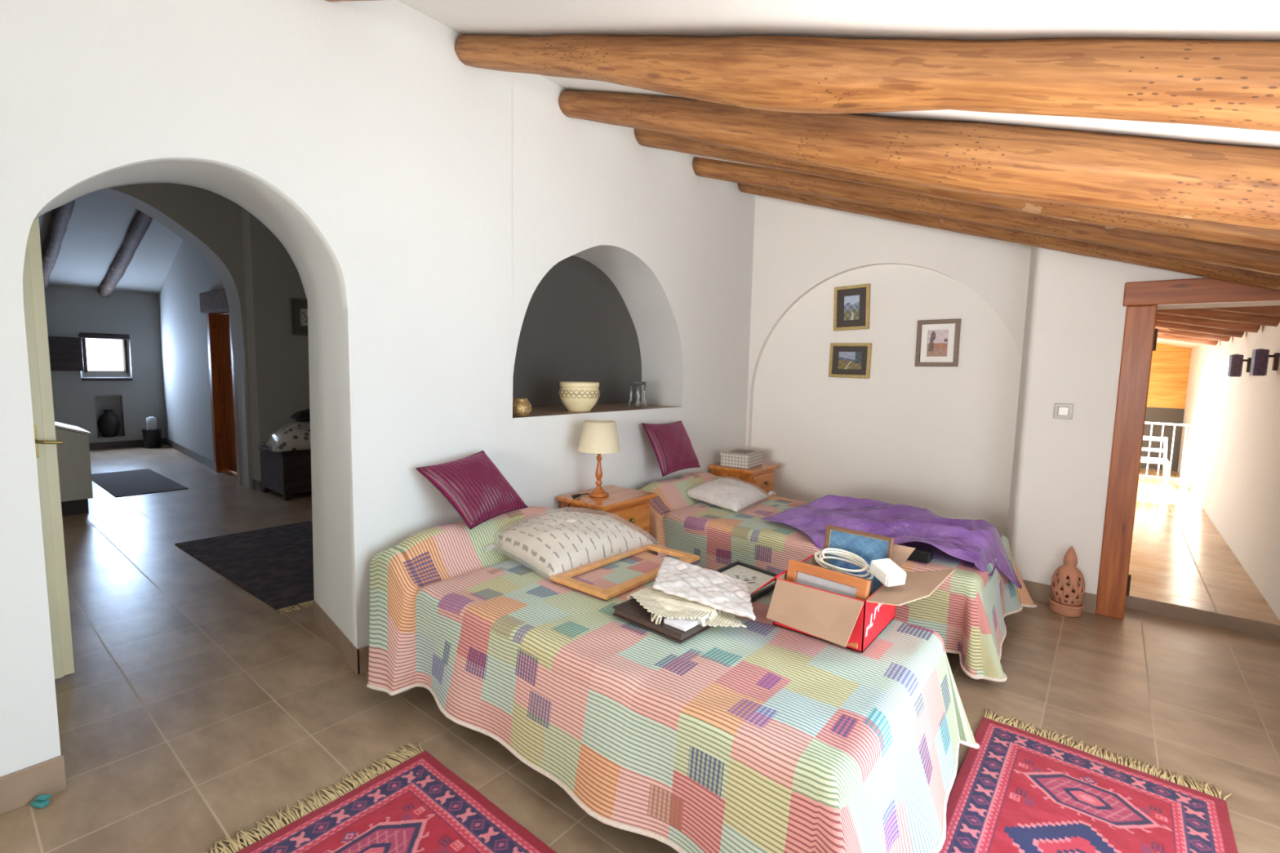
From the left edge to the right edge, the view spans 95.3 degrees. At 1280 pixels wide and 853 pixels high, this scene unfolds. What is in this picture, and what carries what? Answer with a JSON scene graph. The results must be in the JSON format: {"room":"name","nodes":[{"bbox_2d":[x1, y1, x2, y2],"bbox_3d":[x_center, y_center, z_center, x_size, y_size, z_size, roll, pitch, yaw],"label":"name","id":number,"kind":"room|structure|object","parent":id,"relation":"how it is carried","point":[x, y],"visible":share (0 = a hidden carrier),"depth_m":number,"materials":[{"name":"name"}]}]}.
{"room":"traditional dwelling","nodes":[
{"label":"traditional dwelling","id":0,"kind":"room"},
{"bbox_2d":[44,284,166,443],"bbox_3d":[-8.688,-0.823,7.604,0.220,2.450,4.550,6,7,39],"label":"wall","id":1,"kind":"structure","parent":0,"point":[70,311],"depth_m":8.60,"materials":[{"name":"paint"}]},
{"bbox_2d":[48,336,84,370],"bbox_3d":[-8.093,-1.010,8.093,0.035,0.470,0.520,6,7,39],"label":"window shutter","id":2,"kind":"object","parent":1,"relation":"attached to","point":[65,353],"visible":0.56,"depth_m":8.15,"materials":[{"name":"brown wood"}]},
{"bbox_2d":[79,332,132,380],"bbox_3d":[-7.830,-1.016,8.540,0.145,0.685,0.555,6,7,39],"label":"window","id":3,"kind":"structure","parent":1,"relation":"in","point":[83,335],"depth_m":8.46,"materials":[{"name":"brown wood"}]},
{"bbox_2d":[97,409,119,437],"bbox_3d":[-7.872,-0.047,8.645,0.250,0.400,0.250,6,7,39],"label":"urn","id":4,"kind":"object","parent":1,"relation":"in","point":[108,424],"visible":1,"depth_m":8.58,"materials":[{"name":"black ceramic"}]},
{"bbox_2d":[38,192,183,294],"bbox_3d":[-5.310,-2.225,4.969,8.700,1.463,5.100,6,7,39],"label":"ceiling","id":5,"kind":"structure","parent":0,"point":[99,224],"depth_m":7.44,"materials":[{"name":"paint"}]},
{"bbox_2d":[41,200,75,291],"bbox_3d":[-6.556,-2.311,6.579,4.099,1.312,0.162,6,7,39],"label":"rafter","id":6,"kind":"object","parent":5,"relation":"attached to","point":[60,216],"visible":0.46,"depth_m":6.78,"materials":[{"name":"wood"}]},
{"bbox_2d":[98,210,152,297],"bbox_3d":[-6.133,-2.355,7.098,4.098,1.305,0.165,6,7,39],"label":"rafter","id":7,"kind":"object","parent":5,"relation":"attached to","point":[141,222],"visible":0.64,"depth_m":7.41,"materials":[{"name":"wood"}]},
{"bbox_2d":[93,182,253,488],"bbox_3d":[-5.086,-1.207,4.936,0.350,3.900,5.000,6,7,39],"label":"wall","id":8,"kind":"structure","parent":0,"point":[207,220],"depth_m":5.75,"materials":[{"name":"paint"}]},
{"bbox_2d":[158,240,251,488],"bbox_3d":[-5.683,-1.433,7.567,4.521,3.800,0.220,6,8,42],"label":"wall","id":9,"kind":"structure","parent":0,"point":[183,326],"depth_m":7.69,"materials":[{"name":"paint"}]},
{"bbox_2d":[199,288,239,481],"bbox_3d":[-4.712,-0.474,6.679,1.010,2.110,0.210,6,7,39],"label":"door","id":10,"kind":"structure","parent":9,"relation":"in","point":[220,357],"depth_m":6.89,"materials":[{"name":"brown wood"}]},
{"bbox_2d":[240,206,310,491],"bbox_3d":[-2.240,-0.813,5.123,3.900,3.200,0.900,6,7,39],"label":"wall","id":11,"kind":"structure","parent":0,"point":[278,359],"depth_m":5.99,"materials":[{"name":"paint"}]},
{"bbox_2d":[88,438,262,491],"bbox_3d":[-5.042,0.504,6.930,9.572,0.100,3.671,2,6,9],"label":"baseboard","id":12,"kind":"structure","parent":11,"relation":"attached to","point":[256,485],"depth_m":8.51,"materials":[{"name":"tile"}]},
{"bbox_2d":[288,297,308,335],"bbox_3d":[-3.536,-1.162,6.218,0.022,0.380,0.360,6,7,39],"label":"wall picture","id":13,"kind":"object","parent":11,"relation":"attached to","point":[298,308],"visible":0.53,"depth_m":6.14,"materials":[{"name":"paint"}]},
{"bbox_2d":[299,308,307,325],"bbox_3d":[-3.540,-1.162,6.221,0.001,0.180,0.160,6,7,39],"label":"painting","id":14,"kind":"object","parent":13,"relation":"attached to","point":[304,312],"depth_m":6.19},
{"bbox_2d":[0,0,755,777],"bbox_3d":[-1.737,-0.515,2.256,0.690,3.200,7.775,6,7,39],"label":"wall","id":15,"kind":"structure","parent":0,"point":[420,198],"depth_m":2.52,"materials":[{"name":"white paint"}]},
{"bbox_2d":[22,217,74,679],"bbox_3d":[-2.628,0.128,2.050,0.098,1.900,0.851,6,7,39],"label":"door","id":16,"kind":"structure","parent":15,"relation":"in","point":[33,293],"depth_m":2.35,"materials":[{"name":"paint"}]},
{"bbox_2d":[0,600,368,815],"bbox_3d":[-1.766,1.022,2.407,0.702,0.112,7.775,6,7,39],"label":"baseboard","id":17,"kind":"structure","parent":15,"relation":"attached to","point":[19,788],"depth_m":1.79,"materials":[{"name":"tile"}]},
{"bbox_2d":[512,255,641,407],"bbox_3d":[-0.538,-0.634,3.941,0.180,1.013,1.558,6,7,39],"label":"wall niche","id":18,"kind":"object","parent":15,"relation":"attached to","point":[577,326],"depth_m":4.12,"materials":[{"name":"grey paint"}]},
{"bbox_2d":[512,403,680,417],"bbox_3d":[-0.413,-0.109,3.884,0.598,0.020,1.570,6,7,39],"label":"shelf","id":19,"kind":"object","parent":15,"relation":"attached to","point":[558,410],"depth_m":3.86,"materials":[{"name":"wood"}]},
{"bbox_2d":[512,397,531,417],"bbox_3d":[-0.662,-0.106,3.208,0.132,0.098,0.132,6,7,39],"label":"pot","id":20,"kind":"object","parent":19,"relation":"on","point":[522,407],"visible":0.78,"depth_m":3.16,"materials":[{"name":"gold metal"}]},
{"bbox_2d":[558,381,599,412],"bbox_3d":[-0.379,-0.186,3.643,0.262,0.182,0.262,6,7,39],"label":"planter","id":21,"kind":"object","parent":19,"relation":"on","point":[575,396],"visible":1,"depth_m":3.55,"materials":[{"name":"ceramic"}]},
{"bbox_2d":[627,381,647,408],"bbox_3d":[-0.016,-0.223,4.106,0.132,0.182,0.132,6,7,39],"label":"burner","id":22,"kind":"object","parent":19,"relation":"on","point":[637,404],"visible":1,"depth_m":4.09,"materials":[{"name":"grey"}]},
{"bbox_2d":[634,394,640,407],"bbox_3d":[-0.017,-0.179,4.111,0.048,0.090,0.048,6,7,39],"label":"candle cup","id":23,"kind":"object","parent":22,"relation":"on","point":[637,402],"depth_m":4.09,"materials":[{"name":"glass"}]},
{"bbox_2d":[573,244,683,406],"bbox_3d":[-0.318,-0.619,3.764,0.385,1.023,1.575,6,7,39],"label":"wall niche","id":24,"kind":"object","parent":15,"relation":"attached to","point":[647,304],"depth_m":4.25,"materials":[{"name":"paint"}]},
{"bbox_2d":[0,444,1279,852],"bbox_3d":[-3.667,0.912,4.152,12.970,0.100,8.700,6,7,39],"label":"floor","id":25,"kind":"structure","parent":0,"point":[192,711],"depth_m":2.36,"materials":[{"name":"brown tile"}]},
{"bbox_2d":[30,794,52,808],"bbox_3d":[-1.806,1.127,1.759,0.044,0.028,0.032,2,6,10],"label":"scrap","id":26,"kind":"object","parent":25,"relation":"on","point":[42,801],"visible":1,"depth_m":1.75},
{"bbox_2d":[54,422,93,516],"bbox_3d":[-5.257,0.221,4.816,0.630,1.075,0.995,6,7,39],"label":"base cabinet","id":27,"kind":"object","parent":25,"relation":"on","point":[73,453],"visible":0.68,"depth_m":4.94,"materials":[{"name":"white wood"}]},
{"bbox_2d":[54,422,91,435],"bbox_3d":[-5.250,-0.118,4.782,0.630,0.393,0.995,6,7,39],"label":"countertop","id":28,"kind":"structure","parent":27,"relation":"on","point":[57,424],"depth_m":4.96,"materials":[{"name":"white stone"}]},
{"bbox_2d":[91,468,188,497],"bbox_3d":[-5.509,0.598,6.352,1.630,0.008,0.570,6,7,39],"label":"floor mat","id":29,"kind":"object","parent":25,"relation":"on","point":[139,482],"visible":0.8,"depth_m":6.26,"materials":[{"name":"black fabric"}]},
{"bbox_2d":[141,427,162,448],"bbox_3d":[-7.342,0.176,8.781,0.244,0.285,0.244,6,7,39],"label":"waste bin","id":30,"kind":"object","parent":25,"relation":"on","point":[152,438],"visible":0.91,"depth_m":8.70,"materials":[{"name":"black plastic"}]},
{"bbox_2d":[146,416,156,429],"bbox_3d":[-7.339,0.064,8.770,0.124,0.430,0.124,6,7,39],"label":"paper roll","id":31,"kind":"object","parent":30,"relation":"in","point":[151,421],"visible":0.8,"depth_m":8.71,"materials":[{"name":"white paper"}]},
{"bbox_2d":[174,520,314,614],"bbox_3d":[-2.360,0.901,3.994,1.896,0.011,0.900,6,7,39],"label":"rug","id":32,"kind":"object","parent":25,"relation":"on","point":[274,565],"visible":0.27,"depth_m":3.92,"materials":[{"name":"grey fabric"}]},
{"bbox_2d":[257,445,311,501],"bbox_3d":[-3.418,0.436,6.074,0.620,0.475,0.770,6,7,39],"label":"wooden chest","id":33,"kind":"object","parent":25,"relation":"on","point":[286,473],"visible":0.48,"depth_m":5.71,"materials":[{"name":"brown wood"}]},
{"bbox_2d":[265,422,311,452],"bbox_3d":[-3.402,0.064,5.983,0.678,0.291,0.869,6,7,39],"label":"blanket","id":34,"kind":"object","parent":33,"relation":"on","point":[296,436],"visible":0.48,"depth_m":5.68,"materials":[{"name":"white fabric"}]},
{"bbox_2d":[290,408,310,422],"bbox_3d":[-3.345,-0.118,5.903,0.320,0.117,0.350,6,7,39],"label":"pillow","id":35,"kind":"object","parent":34,"relation":"on","point":[304,415],"visible":0.52,"depth_m":5.76,"materials":[{"name":"black fabric"}]},
{"bbox_2d":[201,741,556,852],"bbox_3d":[-0.478,1.198,1.383,1.431,0.017,0.712,6,7,39],"label":"oriental rug","id":36,"kind":"object","parent":25,"relation":"on","point":[419,805],"visible":1,"depth_m":1.71,"materials":[{"name":"red fabric"}]},
{"bbox_2d":[556,484,657,552],"bbox_3d":[-0.188,0.703,3.437,0.393,0.608,0.473,6,7,39],"label":"nightstand","id":37,"kind":"object","parent":25,"relation":"on","point":[629,507],"visible":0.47,"depth_m":3.33,"materials":[{"name":"brown wood"}]},
{"bbox_2d":[565,419,620,511],"bbox_3d":[-0.259,0.248,3.345,0.244,0.553,0.316,6,7,39],"label":"table lamp","id":38,"kind":"object","parent":37,"relation":"on","point":[598,437],"visible":1,"depth_m":3.28,"materials":[{"name":"beige fabric"}]},
{"bbox_2d":[571,493,581,497],"bbox_3d":[-0.361,0.393,3.311,0.022,0.016,0.060,6,7,39],"label":"switch","id":39,"kind":"object","parent":38,"relation":"attached to","point":[576,495],"depth_m":3.30,"materials":[{"name":"black plastic"}]},
{"bbox_2d":[366,506,979,852],"bbox_3d":[-0.004,0.820,2.230,2.174,0.624,1.299,6,7,39],"label":"bed","id":40,"kind":"object","parent":25,"relation":"on","point":[762,736],"visible":0.79,"depth_m":1.73,"materials":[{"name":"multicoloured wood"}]},
{"bbox_2d":[415,450,528,529],"bbox_3d":[-0.768,0.289,2.751,0.231,0.313,0.493,6,7,39],"label":"throw cushion","id":41,"kind":"object","parent":40,"relation":"on","point":[475,487],"visible":1,"depth_m":2.68,"materials":[{"name":"fabric"}]},
{"bbox_2d":[498,511,653,577],"bbox_3d":[-0.356,0.502,2.825,0.642,0.185,0.744,6,7,39],"label":"pillow","id":42,"kind":"object","parent":40,"relation":"on","point":[559,542],"visible":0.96,"depth_m":2.65,"materials":[{"name":"fabric"}]},
{"bbox_2d":[550,543,699,599],"bbox_3d":[-0.047,0.614,2.549,0.315,0.017,0.640,6,7,39],"label":"frame","id":43,"kind":"object","parent":40,"relation":"on","point":[564,578],"visible":0.9,"depth_m":2.43,"materials":[{"name":"brown wood"}]},
{"bbox_2d":[612,591,723,644],"bbox_3d":[0.101,0.659,2.058,0.310,0.032,0.250,6,8,42],"label":"album","id":44,"kind":"object","parent":40,"relation":"on","point":[631,611],"visible":0.53,"depth_m":1.98,"materials":[{"name":"leather"}]},
{"bbox_2d":[663,610,702,631],"bbox_3d":[0.145,0.647,1.943,0.090,0.016,0.100,6,8,41],"label":"box","id":45,"kind":"object","parent":44,"relation":"on","point":[684,624],"visible":0.62,"depth_m":1.92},
{"bbox_2d":[626,586,746,627],"bbox_3d":[0.152,0.632,2.045,0.306,0.034,0.391,-1,6,-20],"label":"doily","id":46,"kind":"object","parent":44,"relation":"on","point":[673,604],"visible":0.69,"depth_m":2.00,"materials":[{"name":"beige fabric"}]},
{"bbox_2d":[653,556,755,621],"bbox_3d":[0.240,0.587,2.167,0.525,0.050,0.294,5,7,34],"label":"linen cloth","id":47,"kind":"object","parent":46,"relation":"on","point":[715,589],"visible":1,"depth_m":2.12,"materials":[{"name":"white fabric"}]},
{"bbox_2d":[716,560,777,601],"bbox_3d":[0.405,0.634,2.377,0.300,0.049,0.265,-4,8,-41],"label":"framed sketch","id":48,"kind":"object","parent":40,"relation":"on","point":[755,577],"visible":0.4,"depth_m":2.42,"materials":[{"name":"black plastic"}]},
{"bbox_2d":[751,544,955,653],"bbox_3d":[0.691,0.566,2.010,0.588,0.254,0.580,6,7,39],"label":"cardboard box","id":49,"kind":"object","parent":40,"relation":"on","point":[839,620],"visible":0.75,"depth_m":1.88,"materials":[{"name":"brown cardboard"}]},
{"bbox_2d":[785,559,871,648],"bbox_3d":[0.612,0.586,1.954,0.285,0.212,0.078,7,8,44],"label":"framed print","id":50,"kind":"object","parent":49,"relation":"in","point":[799,572],"visible":0.25,"depth_m":1.95,"materials":[{"name":"orange wood"}]},
{"bbox_2d":[795,560,873,596],"bbox_3d":[0.640,0.591,1.989,0.275,0.202,0.076,7,8,43],"label":"framed print","id":51,"kind":"object","parent":49,"relation":"in","point":[871,580],"visible":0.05,"depth_m":1.92,"materials":[{"name":"paint"}]},
{"bbox_2d":[813,547,873,579],"bbox_3d":[0.713,0.481,2.055,0.144,0.065,0.209,-3,7,-33],"label":"coiled cable","id":52,"kind":"object","parent":49,"relation":"in","point":[846,554],"visible":0.93,"depth_m":2.07,"materials":[{"name":"white plastic"}]},
{"bbox_2d":[822,524,894,594],"bbox_3d":[0.789,0.515,2.141,0.245,0.261,0.068,6,8,41],"label":"picture","id":53,"kind":"object","parent":49,"relation":"in","point":[869,547],"visible":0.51,"depth_m":2.14,"materials":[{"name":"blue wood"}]},
{"bbox_2d":[869,558,906,586],"bbox_3d":[0.817,0.480,1.921,0.074,0.067,0.104,0,6,-13],"label":"power adapter","id":54,"kind":"object","parent":49,"relation":"on","point":[886,571],"visible":1,"depth_m":1.89,"materials":[{"name":"white plastic"}]},
{"bbox_2d":[707,462,779,496],"bbox_3d":[0.834,0.604,4.676,0.416,0.600,0.465,6,7,39],"label":"nightstand","id":55,"kind":"object","parent":25,"relation":"on","point":[762,477],"visible":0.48,"depth_m":4.52,"materials":[{"name":"brown wood"}]},
{"bbox_2d":[720,448,764,469],"bbox_3d":[0.809,0.251,4.625,0.240,0.110,0.310,5,7,33],"label":"gift box","id":56,"kind":"object","parent":55,"relation":"on","point":[747,459],"visible":1,"depth_m":4.52,"materials":[{"name":"paper"}]},
{"bbox_2d":[637,471,1036,682],"bbox_3d":[1.040,0.726,3.511,2.190,0.599,1.224,6,7,39],"label":"bed","id":57,"kind":"object","parent":25,"relation":"on","point":[968,610],"visible":0.53,"depth_m":3.13,"materials":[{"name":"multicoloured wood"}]},
{"bbox_2d":[641,420,700,476],"bbox_3d":[0.238,0.138,4.034,0.173,0.346,0.534,6,7,39],"label":"throw cushion","id":58,"kind":"object","parent":57,"relation":"on","point":[672,446],"visible":1,"depth_m":3.93,"materials":[{"name":"fabric"}]},
{"bbox_2d":[687,478,769,511],"bbox_3d":[0.589,0.426,3.965,0.535,0.143,0.653,6,7,39],"label":"pillow","id":59,"kind":"object","parent":57,"relation":"on","point":[733,495],"visible":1,"depth_m":3.83,"materials":[{"name":"white fabric"}]},
{"bbox_2d":[760,494,1022,588],"bbox_3d":[1.323,0.639,3.184,1.242,0.372,0.813,6,7,39],"label":"blanket","id":60,"kind":"object","parent":57,"relation":"on","point":[979,542],"visible":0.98,"depth_m":3.04,"materials":[{"name":"purple fabric"}]},
{"bbox_2d":[905,544,933,563],"bbox_3d":[1.324,0.605,2.780,0.120,0.050,0.085,6,7,39],"label":"box","id":61,"kind":"object","parent":57,"relation":"on","point":[923,554],"visible":0.66,"depth_m":2.74,"materials":[{"name":"plastic"}]},
{"bbox_2d":[1048,546,1084,617],"bbox_3d":[2.461,0.879,3.348,0.168,0.388,0.168,6,7,39],"label":"lantern","id":62,"kind":"object","parent":25,"relation":"on","point":[1071,605],"visible":1,"depth_m":3.31,"materials":[{"name":"orange ceramic"}]},
{"bbox_2d":[938,708,1238,852],"bbox_3d":[1.224,1.212,1.604,0.712,0.017,1.431,6,7,39],"label":"oriental rug","id":63,"kind":"object","parent":25,"relation":"on","point":[1021,791],"visible":1,"depth_m":1.83,"materials":[{"name":"red fabric"}]},
{"bbox_2d":[397,0,1279,168],"bbox_3d":[-0.059,-1.083,0.862,3.570,1.280,8.200,6,7,39],"label":"ceiling","id":64,"kind":"structure","parent":0,"point":[955,20],"depth_m":1.56,"materials":[{"name":"paint"}]},
{"bbox_2d":[325,0,375,1],"bbox_3d":[0.027,-1.057,1.266,3.249,1.231,0.183,6,7,39],"label":"rafter","id":65,"kind":"object","parent":64,"relation":"attached to","point":[326,0],"visible":1,"depth_m":2.17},
{"bbox_2d":[454,34,1279,131],"bbox_3d":[0.427,-1.086,1.758,3.242,1.180,0.199,6,7,39],"label":"rafter","id":66,"kind":"object","parent":64,"relation":"attached to","point":[1224,83],"visible":1,"depth_m":1.46,"materials":[{"name":"brown wood"}]},
{"bbox_2d":[558,89,1279,229],"bbox_3d":[0.834,-1.114,2.260,3.242,1.201,0.226,6,7,39],"label":"rafter","id":67,"kind":"object","parent":64,"relation":"attached to","point":[1227,184],"visible":0.98,"depth_m":1.90,"materials":[{"name":"brown wood"}]},
{"bbox_2d":[634,128,1279,250],"bbox_3d":[1.239,-1.213,2.753,3.240,1.201,0.163,6,7,39],"label":"rafter","id":68,"kind":"object","parent":64,"relation":"attached to","point":[1217,232],"visible":0.38,"depth_m":2.42,"materials":[{"name":"brown wood"}]},
{"bbox_2d":[692,156,1279,275],"bbox_3d":[1.648,-1.254,3.257,3.241,1.158,0.169,6,7,39],"label":"rafter","id":69,"kind":"object","parent":64,"relation":"attached to","point":[1244,257],"visible":0.62,"depth_m":3.03,"materials":[{"name":"brown wood"}]},
{"bbox_2d":[737,182,1279,289],"bbox_3d":[1.971,-1.303,3.651,3.249,1.195,0.154,7,8,43],"label":"rafter","id":70,"kind":"object","parent":64,"relation":"attached to","point":[1078,247],"visible":0.48,"depth_m":3.31,"materials":[{"name":"brown wood"}]},
{"bbox_2d":[751,264,1022,537],"bbox_3d":[1.778,-0.531,4.418,2.170,2.950,0.001,6,7,39],"label":"wall","id":71,"kind":"structure","parent":0,"point":[940,440],"depth_m":4.33,"materials":[{"name":"white paint"}]},
{"bbox_2d":[828,342,871,378],"bbox_3d":[1.627,-0.512,4.525,0.315,0.268,0.022,6,8,39],"label":"wall picture","id":72,"kind":"object","parent":71,"relation":"attached to","point":[846,360],"visible":1,"depth_m":4.52,"materials":[{"name":"paint"}]},
{"bbox_2d":[837,351,862,369],"bbox_3d":[1.631,-0.513,4.529,0.183,0.136,0.001,6,8,39],"label":"painting","id":73,"kind":"object","parent":72,"relation":"attached to","point":[846,360],"depth_m":4.53},
{"bbox_2d":[833,283,871,331],"bbox_3d":[1.629,-0.914,4.491,0.284,0.347,0.022,6,7,39],"label":"wall picture","id":74,"kind":"object","parent":71,"relation":"attached to","point":[851,304],"visible":1,"depth_m":4.49,"materials":[{"name":"paint"}]},
{"bbox_2d":[844,294,859,320],"bbox_3d":[1.632,-0.914,4.495,0.120,0.186,0.001,3,6,39],"label":"painting","id":75,"kind":"object","parent":74,"relation":"attached to","point":[851,303],"depth_m":4.49},
{"bbox_2d":[915,318,960,366],"bbox_3d":[2.106,-0.590,4.130,0.275,0.330,0.022,5,7,39],"label":"wall picture","id":76,"kind":"object","parent":71,"relation":"attached to","point":[937,344],"visible":1,"depth_m":4.13,"materials":[{"name":"paint"}]},
{"bbox_2d":[926,329,948,356],"bbox_3d":[2.110,-0.591,4.134,0.131,0.186,0.001,5,7,39],"label":"painting","id":77,"kind":"object","parent":76,"relation":"attached to","point":[937,342],"depth_m":4.13},
{"bbox_2d":[1022,579,1096,613],"bbox_3d":[1.778,0.910,4.275,2.475,0.112,0.407,6,7,39],"label":"baseboard","id":78,"kind":"structure","parent":71,"relation":"attached to","point":[1038,592],"depth_m":3.49,"materials":[{"name":"tile"}]},
{"bbox_2d":[745,195,1031,449],"bbox_3d":[1.772,-0.493,4.391,2.100,2.880,0.055,6,7,39],"label":"wall","id":79,"kind":"structure","parent":0,"point":[798,247],"depth_m":4.44,"materials":[{"name":"paint"}]},
{"bbox_2d":[1006,245,1279,613],"bbox_3d":[2.903,-0.039,3.290,1.335,2.245,0.395,6,7,39],"label":"wall","id":80,"kind":"structure","parent":0,"point":[1075,316],"depth_m":3.38,"materials":[{"name":"white paint"}]},
{"bbox_2d":[1053,403,1073,419],"bbox_3d":[2.458,-0.089,3.385,0.088,0.088,0.012,6,7,39],"label":"light switch","id":81,"kind":"object","parent":80,"relation":"attached to","point":[1061,411],"visible":1,"depth_m":3.38,"materials":[{"name":"plastic"}]},
{"bbox_2d":[1094,277,1279,619],"bbox_3d":[3.008,0.171,3.109,0.803,1.868,0.280,6,7,39],"label":"door frame","id":82,"kind":"structure","parent":80,"relation":"attached to","point":[1141,300],"depth_m":3.19,"materials":[{"name":"brown wood"}]},
{"bbox_2d":[1124,595,1279,639],"bbox_3d":[3.127,1.060,3.259,0.675,0.075,0.011,6,7,39],"label":"trim","id":83,"kind":"structure","parent":80,"relation":"attached to","point":[1210,618],"depth_m":3.24,"materials":[{"name":"tile"}]},
{"bbox_2d":[1140,342,1191,471],"bbox_3d":[6.518,-0.910,8.960,3.300,3.000,0.200,6,7,39],"label":"wall","id":84,"kind":"structure","parent":0,"point":[1170,364],"depth_m":8.17,"materials":[{"name":"paint"}]},
{"bbox_2d":[1156,337,1202,348],"bbox_3d":[4.410,-1.318,6.366,3.200,0.740,6.620,6,7,39],"label":"ceiling","id":85,"kind":"structure","parent":0,"point":[1187,344],"depth_m":7.57,"materials":[{"name":"paint"}]},
{"bbox_2d":[1157,333,1218,346],"bbox_3d":[5.278,-1.042,6.213,1.308,0.370,0.124,6,7,39],"label":"rafter","id":86,"kind":"object","parent":85,"relation":"attached to","point":[1161,335],"visible":0.22,"depth_m":5.93,"materials":[{"name":"brown wood"}]},
{"bbox_2d":[1155,326,1231,342],"bbox_3d":[4.774,-0.991,5.593,1.308,0.370,0.124,6,7,39],"label":"rafter","id":87,"kind":"object","parent":85,"relation":"attached to","point":[1164,331],"visible":0.2,"depth_m":5.33,"materials":[{"name":"brown wood"}]},
{"bbox_2d":[1155,320,1244,337],"bbox_3d":[4.334,-0.946,5.051,1.308,0.370,0.124,6,7,39],"label":"rafter","id":88,"kind":"object","parent":85,"relation":"attached to","point":[1239,334],"visible":0.19,"depth_m":4.79,"materials":[{"name":"brown wood"}]},
{"bbox_2d":[1155,312,1261,333],"bbox_3d":[3.925,-0.904,4.548,1.308,0.370,0.124,6,7,39],"label":"rafter","id":89,"kind":"object","parent":85,"relation":"attached to","point":[1240,326],"visible":0.28,"depth_m":4.29,"materials":[{"name":"brown wood"}]},
{"bbox_2d":[1156,308,1279,326],"bbox_3d":[3.516,-0.862,4.044,1.308,0.370,0.124,6,7,39],"label":"rafter","id":90,"kind":"object","parent":85,"relation":"attached to","point":[1273,321],"visible":0.27,"depth_m":3.78,"materials":[{"name":"brown wood"}]},
{"bbox_2d":[1201,305,1279,316],"bbox_3d":[3.126,-0.822,3.564,1.308,0.370,0.124,6,7,39],"label":"rafter","id":91,"kind":"object","parent":85,"relation":"attached to","point":[1273,310],"visible":0.12,"depth_m":3.27,"materials":[{"name":"brown wood"}]},
{"bbox_2d":[1128,467,1279,625],"bbox_3d":[4.427,0.782,6.558,3.320,0.125,6.770,6,7,39],"label":"floor","id":92,"kind":"structure","parent":0,"point":[1179,556],"depth_m":4.14,"materials":[{"name":"tile"}]},
{"bbox_2d":[1140,435,1169,490],"bbox_3d":[6.055,0.420,6.963,0.402,0.585,0.480,6,7,39],"label":"garden chair","id":93,"kind":"object","parent":92,"relation":"on","point":[1164,461],"visible":0.51,"depth_m":6.98,"materials":[{"name":"white plastic"}]},
{"bbox_2d":[1138,422,1189,485],"bbox_3d":[5.948,0.280,7.521,1.600,0.745,0.024,6,7,39],"label":"stair railing","id":94,"kind":"object","parent":92,"relation":"on","point":[1148,423],"visible":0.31,"depth_m":7.11,"materials":[{"name":"white metal"}]},
{"bbox_2d":[1177,322,1279,620],"bbox_3d":[5.563,-0.074,5.437,0.250,2.000,6.567,6,7,39],"label":"wall","id":95,"kind":"structure","parent":0,"point":[1231,464],"depth_m":4.46,"materials":[{"name":"white paint"}]},
{"bbox_2d":[1226,354,1251,377],"bbox_3d":[4.564,-0.465,4.439,0.118,0.173,0.076,6,7,39],"label":"wall lantern","id":96,"kind":"object","parent":95,"relation":"attached to","point":[1236,361],"visible":0.91,"depth_m":4.42,"materials":[{"name":"metal"}]},
{"bbox_2d":[1249,348,1279,375],"bbox_3d":[3.973,-0.409,3.711,0.118,0.173,0.076,6,7,39],"label":"wall lantern","id":97,"kind":"object","parent":95,"relation":"attached to","point":[1260,357],"visible":1,"depth_m":3.70,"materials":[{"name":"metal"}]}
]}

